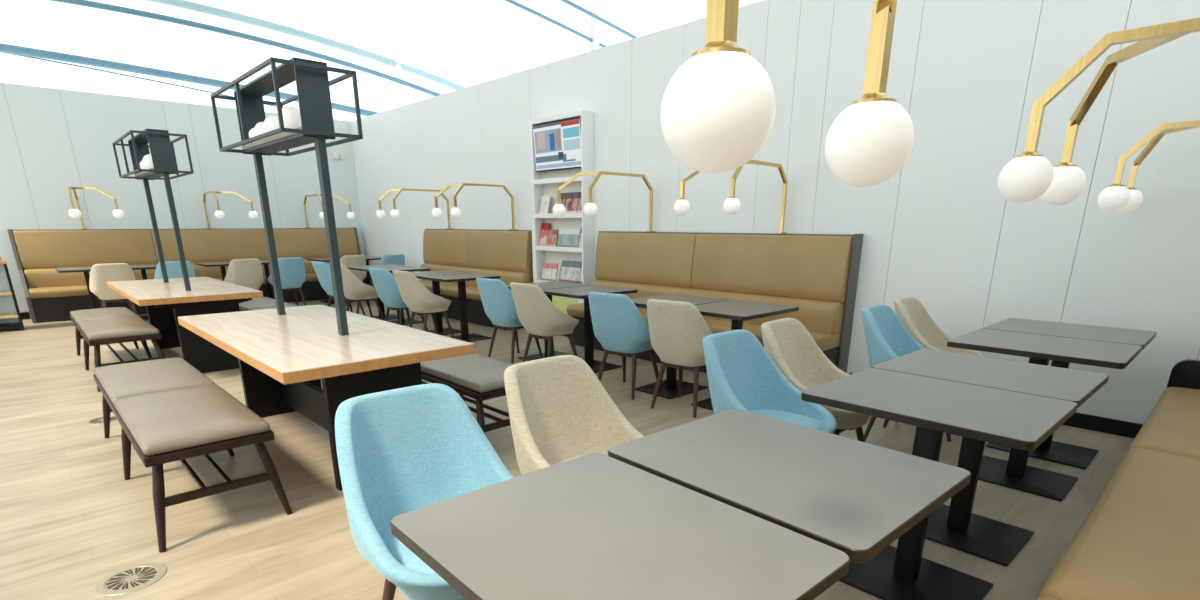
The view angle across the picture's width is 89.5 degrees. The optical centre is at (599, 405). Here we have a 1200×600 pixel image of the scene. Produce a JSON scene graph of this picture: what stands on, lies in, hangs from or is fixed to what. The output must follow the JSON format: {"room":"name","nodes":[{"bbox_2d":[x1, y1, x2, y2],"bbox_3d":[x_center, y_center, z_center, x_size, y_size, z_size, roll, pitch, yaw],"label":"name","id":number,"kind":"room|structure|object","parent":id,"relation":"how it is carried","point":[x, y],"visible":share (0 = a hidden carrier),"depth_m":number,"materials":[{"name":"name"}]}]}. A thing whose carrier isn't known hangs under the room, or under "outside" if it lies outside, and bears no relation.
{"room":"eatery","nodes":[
{"label":"eatery","id":0,"kind":"room"},
{"bbox_2d":[0,52,335,119],"bbox_3d":[-8.669,-5.559,10.175,9.002,0.653,0.024,-15,23,-41],"label":"trim","id":1,"kind":"structure","parent":0,"point":[0,52],"depth_m":10.43,"materials":[{"name":"blue metal"}]},
{"bbox_2d":[0,83,364,318],"bbox_3d":[-8.092,-2.842,8.609,9.700,3.136,0.150,-15,23,-41],"label":"wall","id":2,"kind":"structure","parent":0,"point":[52,141],"depth_m":9.17,"materials":[{"name":"grey paint"}]},
{"bbox_2d":[0,43,378,115],"bbox_3d":[-7.440,-5.743,11.046,12.008,0.710,0.124,-15,23,-41],"label":"trim","id":3,"kind":"structure","parent":0,"point":[6,48],"depth_m":10.37,"materials":[{"name":"blue metal"}]},
{"bbox_2d":[50,0,441,95],"bbox_3d":[-6.115,-5.862,10.306,11.015,0.991,0.084,-15,23,-41],"label":"trim","id":4,"kind":"structure","parent":0,"point":[87,3],"depth_m":10.14,"materials":[{"name":"blue metal"}]},
{"bbox_2d":[146,0,465,89],"bbox_3d":[-5.775,-6.391,10.914,10.519,1.040,0.124,-15,23,-41],"label":"trim","id":5,"kind":"structure","parent":0,"point":[184,4],"depth_m":11.02,"materials":[{"name":"metal"}]},
{"bbox_2d":[393,60,403,106],"bbox_3d":[-4.144,-4.873,12.984,0.120,4.500,0.120,-15,23,-41],"label":"light","id":6,"kind":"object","parent":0,"point":[397,69],"depth_m":12.43,"materials":[{"name":"white paint"}]},
{"bbox_2d":[339,0,632,41],"bbox_3d":[-5.627,-5.861,2.924,24.000,0.200,15.740,-15,23,-41],"label":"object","id":7,"kind":"structure","parent":0,"point":[500,19],"depth_m":14.00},
{"bbox_2d":[505,0,605,46],"bbox_3d":[-1.313,-5.787,8.748,5.906,0.792,0.048,-15,23,-41],"label":"trim","id":8,"kind":"structure","parent":0,"point":[509,1],"depth_m":9.27,"materials":[{"name":"blue metal"}]},
{"bbox_2d":[0,299,1134,599],"bbox_3d":[-5.331,0.485,3.182,14.250,0.100,12.990,-15,23,-41],"label":"floor","id":9,"kind":"structure","parent":0,"point":[70,519],"depth_m":3.05,"materials":[{"name":"brown wood"}]},
{"bbox_2d":[0,260,24,330],"bbox_3d":[-7.929,-1.339,7.548,0.945,0.872,0.420,-15,23,-41],"label":"rack","id":10,"kind":"object","parent":9,"relation":"on","point":[9,316],"visible":1,"depth_m":7.87,"materials":[{"name":"black"}]},
{"bbox_2d":[55,266,96,308],"bbox_3d":[-7.065,-1.528,8.403,0.590,0.740,0.728,-15,23,-41],"label":"pedestal table","id":11,"kind":"object","parent":9,"relation":"on","point":[85,270],"visible":0.39,"depth_m":8.30,"materials":[{"name":"black"}]},
{"bbox_2d":[89,263,137,314],"bbox_3d":[-6.552,-1.505,8.178,0.504,0.832,0.596,-15,23,-41],"label":"tub chair","id":12,"kind":"object","parent":9,"relation":"on","point":[100,274],"visible":0.62,"depth_m":7.95,"materials":[{"name":"beige fabric"}]},
{"bbox_2d":[70,307,164,391],"bbox_3d":[-4.625,-0.598,5.777,0.531,0.482,1.987,-15,23,-41],"label":"upholstered bench","id":13,"kind":"object","parent":9,"relation":"on","point":[100,326],"visible":0.96,"depth_m":5.27,"materials":[{"name":"grey leather"}]},
{"bbox_2d":[70,307,138,323],"bbox_3d":[-4.970,-0.904,6.065,0.478,0.061,0.976,-15,23,-41],"label":"cushion","id":14,"kind":"object","parent":13,"relation":"on","point":[77,316],"depth_m":5.97,"materials":[{"name":"beige leather"}]},
{"bbox_2d":[78,317,159,340],"bbox_3d":[-4.292,-0.697,5.379,0.478,0.061,0.976,-15,23,-41],"label":"cushion","id":15,"kind":"object","parent":13,"relation":"on","point":[124,328],"depth_m":5.16,"materials":[{"name":"beige leather"}]},
{"bbox_2d":[94,562,166,595],"bbox_3d":[-1.833,0.676,2.368,0.230,0.002,0.230,-15,23,-41],"label":"floor drain","id":16,"kind":"object","parent":9,"relation":"on","point":[132,578],"visible":1,"depth_m":2.36,"materials":[{"name":"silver metal"}]},
{"bbox_2d":[130,264,156,319],"bbox_3d":[-6.600,-1.655,8.824,0.590,0.740,0.728,-15,23,-41],"label":"pedestal table","id":17,"kind":"object","parent":9,"relation":"on","point":[142,268],"visible":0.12,"depth_m":8.71,"materials":[{"name":"black"}]},
{"bbox_2d":[154,261,195,278],"bbox_3d":[-6.044,-1.644,8.638,0.504,0.832,0.596,-15,23,-41],"label":"tub chair","id":18,"kind":"object","parent":9,"relation":"on","point":[173,268],"visible":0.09,"depth_m":8.35,"materials":[{"name":"blue fabric"}]},
{"bbox_2d":[106,277,262,372],"bbox_3d":[-4.133,-0.815,6.037,0.920,0.740,2.150,-15,23,-41],"label":"table","id":19,"kind":"object","parent":9,"relation":"on","point":[164,303],"visible":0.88,"depth_m":5.60,"materials":[{"name":"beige wood"}]},
{"bbox_2d":[112,129,193,290],"bbox_3d":[-4.138,-1.812,5.717,0.397,1.354,1.200,-15,23,-41],"label":"display","id":20,"kind":"object","parent":19,"relation":"on","point":[162,151],"visible":1,"depth_m":5.40,"materials":[{"name":"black metal"}]},
{"bbox_2d":[7,228,372,322],"bbox_3d":[-6.284,-2.273,9.991,4.860,1.250,0.651,-15,23,-41],"label":"banquette","id":21,"kind":"object","parent":9,"relation":"on","point":[51,295],"visible":0.44,"depth_m":9.25,"materials":[{"name":"beige leather"}]},
{"bbox_2d":[28,285,94,298],"bbox_3d":[-7.404,-1.727,8.968,1.568,0.125,0.540,-15,23,-41],"label":"seat cushion","id":22,"kind":"object","parent":21,"relation":"on","point":[34,291],"depth_m":8.52,"materials":[{"name":"beige leather"}]},
{"bbox_2d":[13,230,157,269],"bbox_3d":[-7.552,-2.317,8.954,1.566,0.532,0.110,-15,23,-41],"label":"cushion","id":23,"kind":"object","parent":21,"relation":"on","point":[33,249],"depth_m":8.86,"materials":[{"name":"beige leather"}]},
{"bbox_2d":[68,187,124,228],"bbox_3d":[-7.175,-2.807,8.643,0.604,0.563,0.982,-12,20,-34],"label":"brass lamp","id":24,"kind":"object","parent":21,"relation":"on","point":[75,213],"visible":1,"depth_m":8.36,"materials":[{"name":"gold glass"}]},
{"bbox_2d":[24,259,329,287],"bbox_3d":[-6.367,-2.252,10.088,4.756,0.272,0.188,-15,23,-41],"label":"lumbar cushion","id":25,"kind":"object","parent":21,"relation":"on","point":[45,276],"depth_m":8.83,"materials":[{"name":"beige leather"}]},
{"bbox_2d":[150,229,268,262],"bbox_3d":[-6.393,-2.633,10.003,1.616,0.532,0.110,-15,23,-41],"label":"cushion","id":26,"kind":"object","parent":21,"relation":"on","point":[199,245],"depth_m":9.97,"materials":[{"name":"beige leather"}]},
{"bbox_2d":[203,191,257,228],"bbox_3d":[-5.986,-3.142,9.757,0.604,0.563,0.982,-15,23,-41],"label":"brass lamp","id":27,"kind":"object","parent":21,"relation":"on","point":[219,214],"visible":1,"depth_m":9.54,"materials":[{"name":"gold glass"}]},
{"bbox_2d":[214,276,266,284],"bbox_3d":[-6.246,-2.044,10.018,1.618,0.125,0.540,-15,23,-41],"label":"seat cushion","id":28,"kind":"object","parent":21,"relation":"on","point":[215,277],"depth_m":10.06,"materials":[{"name":"beige leather"}]},
{"bbox_2d":[264,229,357,258],"bbox_3d":[-5.235,-2.950,11.052,1.566,0.532,0.110,-15,23,-41],"label":"cushion","id":29,"kind":"object","parent":21,"relation":"on","point":[303,243],"depth_m":10.97,"materials":[{"name":"beige leather"}]},
{"bbox_2d":[303,194,354,227],"bbox_3d":[-4.853,-3.452,10.784,0.604,0.563,0.982,-15,23,-41],"label":"brass lamp","id":30,"kind":"object","parent":21,"relation":"on","point":[350,214],"visible":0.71,"depth_m":10.61,"materials":[{"name":"gold glass"}]},
{"bbox_2d":[93,357,291,551],"bbox_3d":[-2.343,0.137,3.343,0.531,0.482,1.987,-15,23,-41],"label":"upholstered bench","id":31,"kind":"object","parent":9,"relation":"on","point":[167,409],"visible":1,"depth_m":2.83,"materials":[{"name":"beige leather"}]},
{"bbox_2d":[94,357,216,403],"bbox_3d":[-2.688,-0.170,3.631,0.478,0.061,0.976,-15,23,-41],"label":"cushion","id":32,"kind":"object","parent":31,"relation":"on","point":[118,381],"depth_m":3.51,"materials":[{"name":"beige leather"}]},
{"bbox_2d":[114,384,269,455],"bbox_3d":[-2.010,0.037,2.945,0.478,0.061,0.976,-15,23,-41],"label":"cushion","id":33,"kind":"object","parent":31,"relation":"on","point":[198,418],"depth_m":2.75,"materials":[{"name":"beige leather"}]},
{"bbox_2d":[224,258,262,289],"bbox_3d":[-5.404,-1.819,9.217,0.504,0.832,0.596,-15,23,-41],"label":"tub chair","id":34,"kind":"object","parent":9,"relation":"on","point":[248,273],"visible":0.57,"depth_m":8.98,"materials":[{"name":"beige fabric"}]},
{"bbox_2d":[239,297,296,310],"bbox_3d":[-3.595,-0.867,6.671,0.531,0.482,1.987,-15,23,-41],"label":"upholstered bench","id":35,"kind":"object","parent":9,"relation":"on","point":[259,303],"visible":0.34,"depth_m":6.66,"materials":[{"name":"grey leather"}]},
{"bbox_2d":[247,305,296,310],"bbox_3d":[-3.262,-0.967,6.273,0.478,0.061,0.976,-15,23,-41],"label":"cushion","id":36,"kind":"object","parent":35,"relation":"on","point":[271,306],"depth_m":6.43,"materials":[{"name":"beige leather"}]},
{"bbox_2d":[267,257,306,305],"bbox_3d":[-4.913,-1.913,9.531,0.596,0.832,0.504,16,23,42],"label":"tub chair","id":37,"kind":"object","parent":9,"relation":"on","point":[292,270],"visible":0.73,"depth_m":9.35,"materials":[{"name":"blue fabric"}]},
{"bbox_2d":[178,304,473,490],"bbox_3d":[-1.719,-0.097,3.657,0.920,0.740,2.150,-15,23,-41],"label":"table","id":38,"kind":"object","parent":9,"relation":"on","point":[284,360],"visible":0.85,"depth_m":3.21,"materials":[{"name":"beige wood"}]},
{"bbox_2d":[210,57,362,335],"bbox_3d":[-1.786,-1.151,3.524,0.397,1.354,1.200,-15,23,-41],"label":"lantern stand","id":39,"kind":"object","parent":38,"relation":"on","point":[313,96],"visible":1,"depth_m":3.21,"materials":[{"name":"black metal"}]},
{"bbox_2d":[264,115,282,135],"bbox_3d":[-1.838,-1.578,3.430,0.123,0.124,0.124,-15,23,-41],"label":"globe bulb","id":40,"kind":"object","parent":39,"relation":"on","point":[271,122],"visible":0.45,"depth_m":3.38,"materials":[{"name":"white glass"}]},
{"bbox_2d":[278,106,301,128],"bbox_3d":[-1.646,-1.525,3.234,0.135,0.136,0.136,-15,23,-41],"label":"globe bulb","id":41,"kind":"object","parent":39,"relation":"on","point":[291,115],"visible":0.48,"depth_m":3.18,"materials":[{"name":"white glass"}]},
{"bbox_2d":[312,261,365,315],"bbox_3d":[-3.692,-1.627,8.580,0.504,0.832,0.596,14,22,39],"label":"tub chair","id":42,"kind":"object","parent":9,"relation":"on","point":[322,269],"visible":0.33,"depth_m":8.33,"materials":[{"name":"blue fabric"}]},
{"bbox_2d":[340,255,365,305],"bbox_3d":[-4.215,-2.124,10.229,0.504,0.832,0.596,-15,23,-41],"label":"tub chair","id":43,"kind":"object","parent":9,"relation":"on","point":[347,260],"visible":0.28,"depth_m":9.99,"materials":[{"name":"beige fabric"}]},
{"bbox_2d":[329,263,384,320],"bbox_3d":[-3.267,-1.506,8.178,0.504,0.832,0.596,16,23,42],"label":"tub chair","id":44,"kind":"object","parent":9,"relation":"on","point":[355,290],"visible":0.77,"depth_m":7.99,"materials":[{"name":"beige fabric"}]},
{"bbox_2d":[346,264,406,319],"bbox_3d":[-3.186,-1.630,8.740,0.728,0.740,0.590,-15,23,-41],"label":"pedestal table","id":45,"kind":"object","parent":9,"relation":"on","point":[359,268],"visible":0.49,"depth_m":8.74,"materials":[{"name":"black"}]},
{"bbox_2d":[378,254,404,274],"bbox_3d":[-3.622,-2.183,10.423,0.504,0.832,0.596,-15,23,-41],"label":"tub chair","id":46,"kind":"object","parent":9,"relation":"on","point":[396,259],"visible":0.17,"depth_m":10.12,"materials":[{"name":"blue fabric"}]},
{"bbox_2d":[362,266,430,324],"bbox_3d":[-2.767,-1.502,8.316,0.728,0.740,0.590,-15,23,-41],"label":"pedestal table","id":47,"kind":"object","parent":9,"relation":"on","point":[408,268],"visible":0.48,"depth_m":8.26,"materials":[{"name":"black"}]},
{"bbox_2d":[368,267,428,331],"bbox_3d":[-2.452,-1.270,7.395,0.504,0.832,0.596,14,22,39],"label":"tub chair","id":48,"kind":"object","parent":9,"relation":"on","point":[385,284],"visible":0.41,"depth_m":7.16,"materials":[{"name":"blue fabric"}]},
{"bbox_2d":[392,270,454,338],"bbox_3d":[-2.028,-1.148,6.994,0.504,0.832,0.596,16,23,42],"label":"tub chair","id":49,"kind":"object","parent":9,"relation":"on","point":[419,300],"visible":1,"depth_m":6.79,"materials":[{"name":"beige fabric"}]},
{"bbox_2d":[335,383,513,599],"bbox_3d":[-0.471,0.410,1.828,0.504,0.832,0.596,-14,22,-39],"label":"tub chair","id":50,"kind":"object","parent":9,"relation":"on","point":[406,449],"visible":0.51,"depth_m":1.87,"materials":[{"name":"blue fabric"}]},
{"bbox_2d":[411,270,468,334],"bbox_3d":[-2.038,-1.280,7.579,0.728,0.740,0.590,-15,23,-41],"label":"pedestal table","id":51,"kind":"object","parent":9,"relation":"on","point":[435,284],"visible":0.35,"depth_m":7.56,"materials":[{"name":"black"}]},
{"bbox_2d":[421,273,500,341],"bbox_3d":[-1.619,-1.152,7.154,0.728,0.740,0.590,-15,23,-41],"label":"pedestal table","id":52,"kind":"object","parent":9,"relation":"on","point":[465,336],"visible":0.83,"depth_m":7.12,"materials":[{"name":"black metal"}]},
{"bbox_2d":[420,353,513,433],"bbox_3d":[-1.160,-0.141,4.263,0.531,0.482,1.987,-15,23,-41],"label":"upholstered bench","id":53,"kind":"object","parent":9,"relation":"on","point":[479,377],"visible":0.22,"depth_m":3.64,"materials":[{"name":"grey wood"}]},
{"bbox_2d":[420,353,513,392],"bbox_3d":[-0.827,-0.241,3.865,0.478,0.061,0.976,-15,23,-41],"label":"cushion","id":54,"kind":"object","parent":53,"relation":"on","point":[470,373],"depth_m":3.67,"materials":[{"name":"beige leather"}]},
{"bbox_2d":[408,229,532,330],"bbox_3d":[-1.988,-1.910,8.797,0.651,1.243,2.864,-15,23,-41],"label":"banquette","id":55,"kind":"object","parent":9,"relation":"on","point":[507,254],"visible":0.66,"depth_m":8.54,"materials":[{"name":"beige leather"}]},
{"bbox_2d":[376,188,453,228],"bbox_3d":[-2.788,-2.941,9.090,0.982,0.563,0.604,-15,23,-41],"label":"brass lamp","id":56,"kind":"object","parent":55,"relation":"on","point":[394,213],"visible":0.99,"depth_m":8.89,"materials":[{"name":"gold glass"}]},
{"bbox_2d":[419,279,457,294],"bbox_3d":[-2.526,-1.837,9.330,0.540,0.125,1.318,-15,23,-41],"label":"seat cushion","id":57,"kind":"object","parent":55,"relation":"on","point":[427,283],"depth_m":9.00,"materials":[{"name":"beige leather"}]},
{"bbox_2d":[423,230,468,266],"bbox_3d":[-2.370,-2.423,9.307,0.110,0.532,1.316,-15,23,-41],"label":"cushion","id":58,"kind":"object","parent":55,"relation":"on","point":[447,248],"depth_m":9.23,"materials":[{"name":"beige leather"}]},
{"bbox_2d":[443,286,481,300],"bbox_3d":[-1.574,-1.546,8.366,0.540,0.125,1.448,-15,23,-41],"label":"seat cushion","id":59,"kind":"object","parent":55,"relation":"on","point":[472,292],"depth_m":8.44,"materials":[{"name":"beige leather"}]},
{"bbox_2d":[432,183,517,229],"bbox_3d":[-1.641,-2.591,7.928,0.982,0.563,0.604,-15,23,-41],"label":"brass lamp","id":60,"kind":"object","parent":55,"relation":"on","point":[455,211],"visible":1,"depth_m":7.73,"materials":[{"name":"gold glass"}]},
{"bbox_2d":[420,263,531,291],"bbox_3d":[-1.900,-1.890,8.890,0.188,0.272,2.766,-15,23,-41],"label":"lumbar cushion","id":61,"kind":"object","parent":55,"relation":"on","point":[508,275],"depth_m":8.53,"materials":[{"name":"beige leather"}]},
{"bbox_2d":[467,230,532,272],"bbox_3d":[-1.418,-2.133,8.344,0.110,0.532,1.446,-15,23,-41],"label":"cushion","id":62,"kind":"object","parent":55,"relation":"on","point":[510,251],"depth_m":8.23,"materials":[{"name":"beige leather"}]},
{"bbox_2d":[476,278,542,363],"bbox_3d":[-0.900,-0.867,6.061,0.504,0.832,0.596,14,22,39],"label":"tub chair","id":63,"kind":"object","parent":9,"relation":"on","point":[497,299],"visible":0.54,"depth_m":5.84,"materials":[{"name":"blue fabric"}]},
{"bbox_2d":[510,282,578,361],"bbox_3d":[-0.498,-0.723,5.585,0.504,0.832,0.596,16,23,42],"label":"tub chair","id":64,"kind":"object","parent":9,"relation":"on","point":[537,314],"visible":0.98,"depth_m":5.37,"materials":[{"name":"beige fabric"}]},
{"bbox_2d":[507,281,590,360],"bbox_3d":[-0.524,-0.843,6.130,0.728,0.740,0.590,-15,23,-41],"label":"pedestal table","id":65,"kind":"object","parent":9,"relation":"on","point":[552,284],"visible":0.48,"depth_m":6.16,"materials":[{"name":"black"}]},
{"bbox_2d":[528,110,593,314],"bbox_3d":[-0.470,-2.159,7.405,0.178,2.525,0.978,-15,23,-41],"label":"bookshelf","id":66,"kind":"object","parent":9,"relation":"on","point":[546,183],"visible":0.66,"depth_m":7.32,"materials":[{"name":"white paint"}]},
{"bbox_2d":[533,118,580,171],"bbox_3d":[-0.488,-3.033,7.084,0.083,0.513,0.870,-15,23,-41],"label":"television","id":67,"kind":"object","parent":66,"relation":"attached to","point":[557,145],"visible":1,"depth_m":7.05,"materials":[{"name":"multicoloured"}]},
{"bbox_2d":[534,176,580,184],"bbox_3d":[-0.462,-2.683,7.217,0.150,0.055,0.881,-15,23,-41],"label":"shelf","id":68,"kind":"object","parent":66,"relation":"attached to","point":[552,180],"depth_m":7.26,"materials":[{"name":"white paint"}]},
{"bbox_2d":[535,213,581,217],"bbox_3d":[-0.462,-2.300,7.332,0.150,0.055,0.881,-15,23,-41],"label":"shelf","id":69,"kind":"object","parent":66,"relation":"attached to","point":[548,215],"depth_m":7.26,"materials":[{"name":"white paint"}]},
{"bbox_2d":[536,246,581,252],"bbox_3d":[-0.462,-1.926,7.445,0.150,0.055,0.881,-15,23,-41],"label":"shelf","id":70,"kind":"object","parent":66,"relation":"attached to","point":[539,249],"depth_m":7.46,"materials":[{"name":"white paint"}]},
{"bbox_2d":[557,229,580,247],"bbox_3d":[-0.384,-2.007,7.315,0.064,0.245,0.385,-15,23,-41],"label":"magazine","id":71,"kind":"object","parent":66,"relation":"in","point":[566,237],"visible":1,"depth_m":7.30,"materials":[{"name":"white paper"}]},
{"bbox_2d":[504,355,643,474],"bbox_3d":[-0.044,0.279,2.261,0.504,0.832,0.596,-15,23,-41],"label":"tub chair","id":72,"kind":"object","parent":9,"relation":"on","point":[560,411],"visible":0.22,"depth_m":2.35,"materials":[{"name":"fabric"}]},
{"bbox_2d":[543,285,637,372],"bbox_3d":[-0.105,-0.715,5.705,0.728,0.740,0.590,-15,23,-41],"label":"pedestal table","id":73,"kind":"object","parent":9,"relation":"on","point":[581,292],"visible":0.64,"depth_m":5.66,"materials":[{"name":"black"}]},
{"bbox_2d":[390,453,849,599],"bbox_3d":[0.013,0.613,1.302,0.590,0.740,0.728,-14,22,-40],"label":"pedestal table","id":74,"kind":"object","parent":9,"relation":"on","point":[592,526],"visible":1,"depth_m":1.18,"materials":[{"name":"black laminate"}]},
{"bbox_2d":[588,292,660,399],"bbox_3d":[0.207,-0.508,4.872,0.504,0.832,0.596,13,21,36],"label":"tub chair","id":75,"kind":"object","parent":9,"relation":"on","point":[619,326],"visible":0.83,"depth_m":4.65,"materials":[{"name":"blue fabric"}]},
{"bbox_2d":[647,299,712,417],"bbox_3d":[0.628,-0.376,4.431,0.504,0.832,0.596,13,21,37],"label":"tub chair","id":76,"kind":"object","parent":9,"relation":"on","point":[677,329],"visible":0.74,"depth_m":4.20,"materials":[{"name":"beige fabric"}]},
{"bbox_2d":[631,294,728,398],"bbox_3d":[0.596,-0.493,4.969,0.728,0.740,0.590,-15,23,-41],"label":"pedestal table","id":77,"kind":"object","parent":9,"relation":"on","point":[669,387],"visible":0.51,"depth_m":5.00,"materials":[{"name":"black"}]},
{"bbox_2d":[567,231,862,372],"bbox_3d":[0.862,-1.044,5.912,0.651,1.250,3.017,-15,23,-41],"label":"banquette","id":78,"kind":"object","parent":9,"relation":"on","point":[817,274],"visible":0.64,"depth_m":5.47,"materials":[{"name":"beige leather"}]},
{"bbox_2d":[553,171,655,231],"bbox_3d":[0.057,-2.073,6.210,0.982,0.563,0.604,-15,23,-41],"label":"brass lamp","id":79,"kind":"object","parent":78,"relation":"on","point":[590,208],"visible":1,"depth_m":6.01,"materials":[{"name":"gold glass"}]},
{"bbox_2d":[567,303,647,322],"bbox_3d":[0.298,-0.974,6.471,0.540,0.125,1.398,-15,23,-41],"label":"seat cushion","id":80,"kind":"object","parent":78,"relation":"on","point":[576,311],"depth_m":6.67,"materials":[{"name":"beige leather"}]},
{"bbox_2d":[595,232,696,287],"bbox_3d":[0.455,-1.561,6.449,0.110,0.532,1.396,-15,23,-41],"label":"cushion","id":81,"kind":"object","parent":78,"relation":"on","point":[657,259],"depth_m":6.36,"materials":[{"name":"beige leather"}]},
{"bbox_2d":[591,279,844,334],"bbox_3d":[0.958,-1.018,5.997,0.188,0.272,2.944,-15,23,-41],"label":"lumbar cushion","id":82,"kind":"object","parent":78,"relation":"on","point":[819,315],"depth_m":5.36,"materials":[{"name":"beige leather"}]},
{"bbox_2d":[674,160,787,233],"bbox_3d":[1.132,-1.738,5.101,0.604,0.563,0.982,15,22,40],"label":"brass lamp","id":83,"kind":"object","parent":78,"relation":"on","point":[732,205],"visible":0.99,"depth_m":4.91,"materials":[{"name":"gold glass"}]},
{"bbox_2d":[691,234,852,303],"bbox_3d":[1.468,-1.252,5.423,0.110,0.532,1.544,-15,23,-41],"label":"cushion","id":84,"kind":"object","parent":78,"relation":"on","point":[803,267],"depth_m":5.29,"materials":[{"name":"beige leather"}]},
{"bbox_2d":[704,318,841,350],"bbox_3d":[1.311,-0.665,5.446,0.540,0.125,1.546,-15,23,-41],"label":"seat cushion","id":85,"kind":"object","parent":78,"relation":"on","point":[826,340],"depth_m":5.07,"materials":[{"name":"beige leather"}]},
{"bbox_2d":[691,300,798,410],"bbox_3d":[1.015,-0.365,4.545,0.728,0.740,0.590,-15,23,-41],"label":"pedestal table","id":86,"kind":"object","parent":9,"relation":"on","point":[739,311],"visible":0.62,"depth_m":4.38,"materials":[{"name":"black"}]},
{"bbox_2d":[702,329,836,433],"bbox_3d":[0.779,0.106,2.834,0.504,0.832,0.596,-15,23,-41],"label":"tub chair","id":87,"kind":"object","parent":9,"relation":"on","point":[741,374],"visible":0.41,"depth_m":2.92,"materials":[{"name":"blue fabric"}]},
{"bbox_2d":[608,409,970,562],"bbox_3d":[0.472,0.497,1.688,0.590,0.740,0.728,-14,22,-39],"label":"pedestal table","id":88,"kind":"object","parent":9,"relation":"on","point":[855,498],"visible":0.94,"depth_m":1.48,"materials":[{"name":"black laminate"}]},
{"bbox_2d":[761,318,869,441],"bbox_3d":[1.149,-0.007,3.210,0.596,0.832,0.504,15,23,41],"label":"tub chair","id":89,"kind":"object","parent":9,"relation":"on","point":[787,341],"visible":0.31,"depth_m":3.31,"materials":[{"name":"beige fabric"}]},
{"bbox_2d":[861,304,950,441],"bbox_3d":[1.923,-0.179,3.778,0.596,0.832,0.504,15,23,41],"label":"tub chair","id":90,"kind":"object","parent":9,"relation":"on","point":[887,338],"visible":0.28,"depth_m":3.85,"materials":[{"name":"blue fabric"}]},
{"bbox_2d":[801,368,1077,599],"bbox_3d":[1.191,0.325,2.256,0.590,0.740,0.728,-15,22,-41],"label":"pedestal table","id":91,"kind":"object","parent":9,"relation":"on","point":[1022,421],"visible":0.79,"depth_m":2.19,"materials":[{"name":"black laminate"}]},
{"bbox_2d":[894,297,984,356],"bbox_3d":[2.315,-0.298,4.173,0.596,0.832,0.504,15,22,40],"label":"tub chair","id":92,"kind":"object","parent":9,"relation":"on","point":[913,315],"visible":0.28,"depth_m":4.29,"materials":[{"name":"beige fabric"}]},
{"bbox_2d":[872,349,1108,566],"bbox_3d":[1.625,0.208,2.646,0.590,0.740,0.728,-15,22,-40],"label":"pedestal table","id":93,"kind":"object","parent":9,"relation":"on","point":[955,526],"visible":0.8,"depth_m":2.60,"materials":[{"name":"black"}]},
{"bbox_2d":[947,329,1141,500],"bbox_3d":[2.278,0.035,3.218,0.590,0.740,0.728,-15,23,-41],"label":"pedestal table","id":94,"kind":"object","parent":9,"relation":"on","point":[1014,473],"visible":0.84,"depth_m":3.15,"materials":[{"name":"black"}]},
{"bbox_2d":[983,318,1156,468],"bbox_3d":[2.714,-0.084,3.613,0.590,0.740,0.728,-15,23,-41],"label":"pedestal table","id":95,"kind":"object","parent":9,"relation":"on","point":[1049,450],"visible":0.7,"depth_m":3.55,"materials":[{"name":"black"}]},
{"bbox_2d":[1037,359,1199,599],"bbox_3d":[1.843,0.256,1.614,4.700,1.243,0.805,-15,23,-41],"label":"banquette","id":96,"kind":"object","parent":9,"relation":"on","point":[1140,538],"visible":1,"depth_m":1.84,"materials":[{"name":"beige leather"}]},
{"bbox_2d":[661,0,913,186],"bbox_3d":[0.581,-0.363,0.541,0.548,0.563,0.982,-15,23,-41],"label":"brass lamp","id":97,"kind":"object","parent":96,"relation":"on","point":[718,108],"visible":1,"depth_m":0.69,"materials":[{"name":"white glass"}]},
{"bbox_2d":[998,17,1199,205],"bbox_3d":[1.706,-0.686,1.610,0.604,0.563,0.982,-15,23,-41],"label":"brass lamp","id":98,"kind":"object","parent":96,"relation":"on","point":[1029,176],"visible":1,"depth_m":1.73,"materials":[{"name":"gold glass"}]},
{"bbox_2d":[1038,447,1199,599],"bbox_3d":[1.850,0.415,1.856,1.505,0.125,0.545,-15,23,-41],"label":"seat cushion","id":99,"kind":"object","parent":96,"relation":"on","point":[1140,538],"depth_m":1.74,"materials":[{"name":"beige leather"}]},
{"bbox_2d":[1097,120,1199,212],"bbox_3d":[3.169,-1.113,3.027,0.604,0.563,0.982,-15,23,-41],"label":"brass lamp","id":100,"kind":"object","parent":96,"relation":"on","point":[1118,197],"visible":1,"depth_m":3.15,"materials":[{"name":"gold glass"}]},
{"bbox_2d":[1128,387,1199,458],"bbox_3d":[2.909,0.126,2.815,1.390,0.125,0.545,-15,23,-41],"label":"seat cushion","id":101,"kind":"object","parent":96,"relation":"on","point":[1173,424],"depth_m":2.73,"materials":[{"name":"beige leather"}]},
{"bbox_2d":[589,4,598,50],"bbox_3d":[-0.093,-4.208,10.430,0.120,4.700,0.120,-15,23,-41],"label":"trim","id":102,"kind":"structure","parent":0,"point":[594,8],"depth_m":9.81,"materials":[{"name":"white paint"}]},
{"bbox_2d":[561,0,636,37],"bbox_3d":[-0.650,-5.649,8.438,6.406,0.877,0.048,-15,23,-41],"label":"trim","id":103,"kind":"structure","parent":0,"point":[568,2],"depth_m":8.99,"materials":[{"name":"blue metal"}]},
{"bbox_2d":[633,0,762,20],"bbox_3d":[3.212,-5.904,8.123,3.300,0.040,5.540,-15,23,-41],"label":"ceiling","id":104,"kind":"structure","parent":0,"point":[692,10],"depth_m":9.59,"materials":[{"name":"white paint"}]},
{"bbox_2d":[350,0,1199,423],"bbox_3d":[-0.212,-2.443,7.286,0.150,3.136,12.690,-15,23,-41],"label":"wall","id":105,"kind":"structure","parent":0,"point":[940,232],"depth_m":4.47,"materials":[{"name":"grey paint"}]},
{"bbox_2d":[850,373,1142,437],"bbox_3d":[3.138,0.067,4.221,0.014,0.100,2.870,-15,23,-41],"label":"baseboard","id":106,"kind":"structure","parent":105,"relation":"attached to","point":[1079,420],"depth_m":4.00,"materials":[{"name":"black laminate"}]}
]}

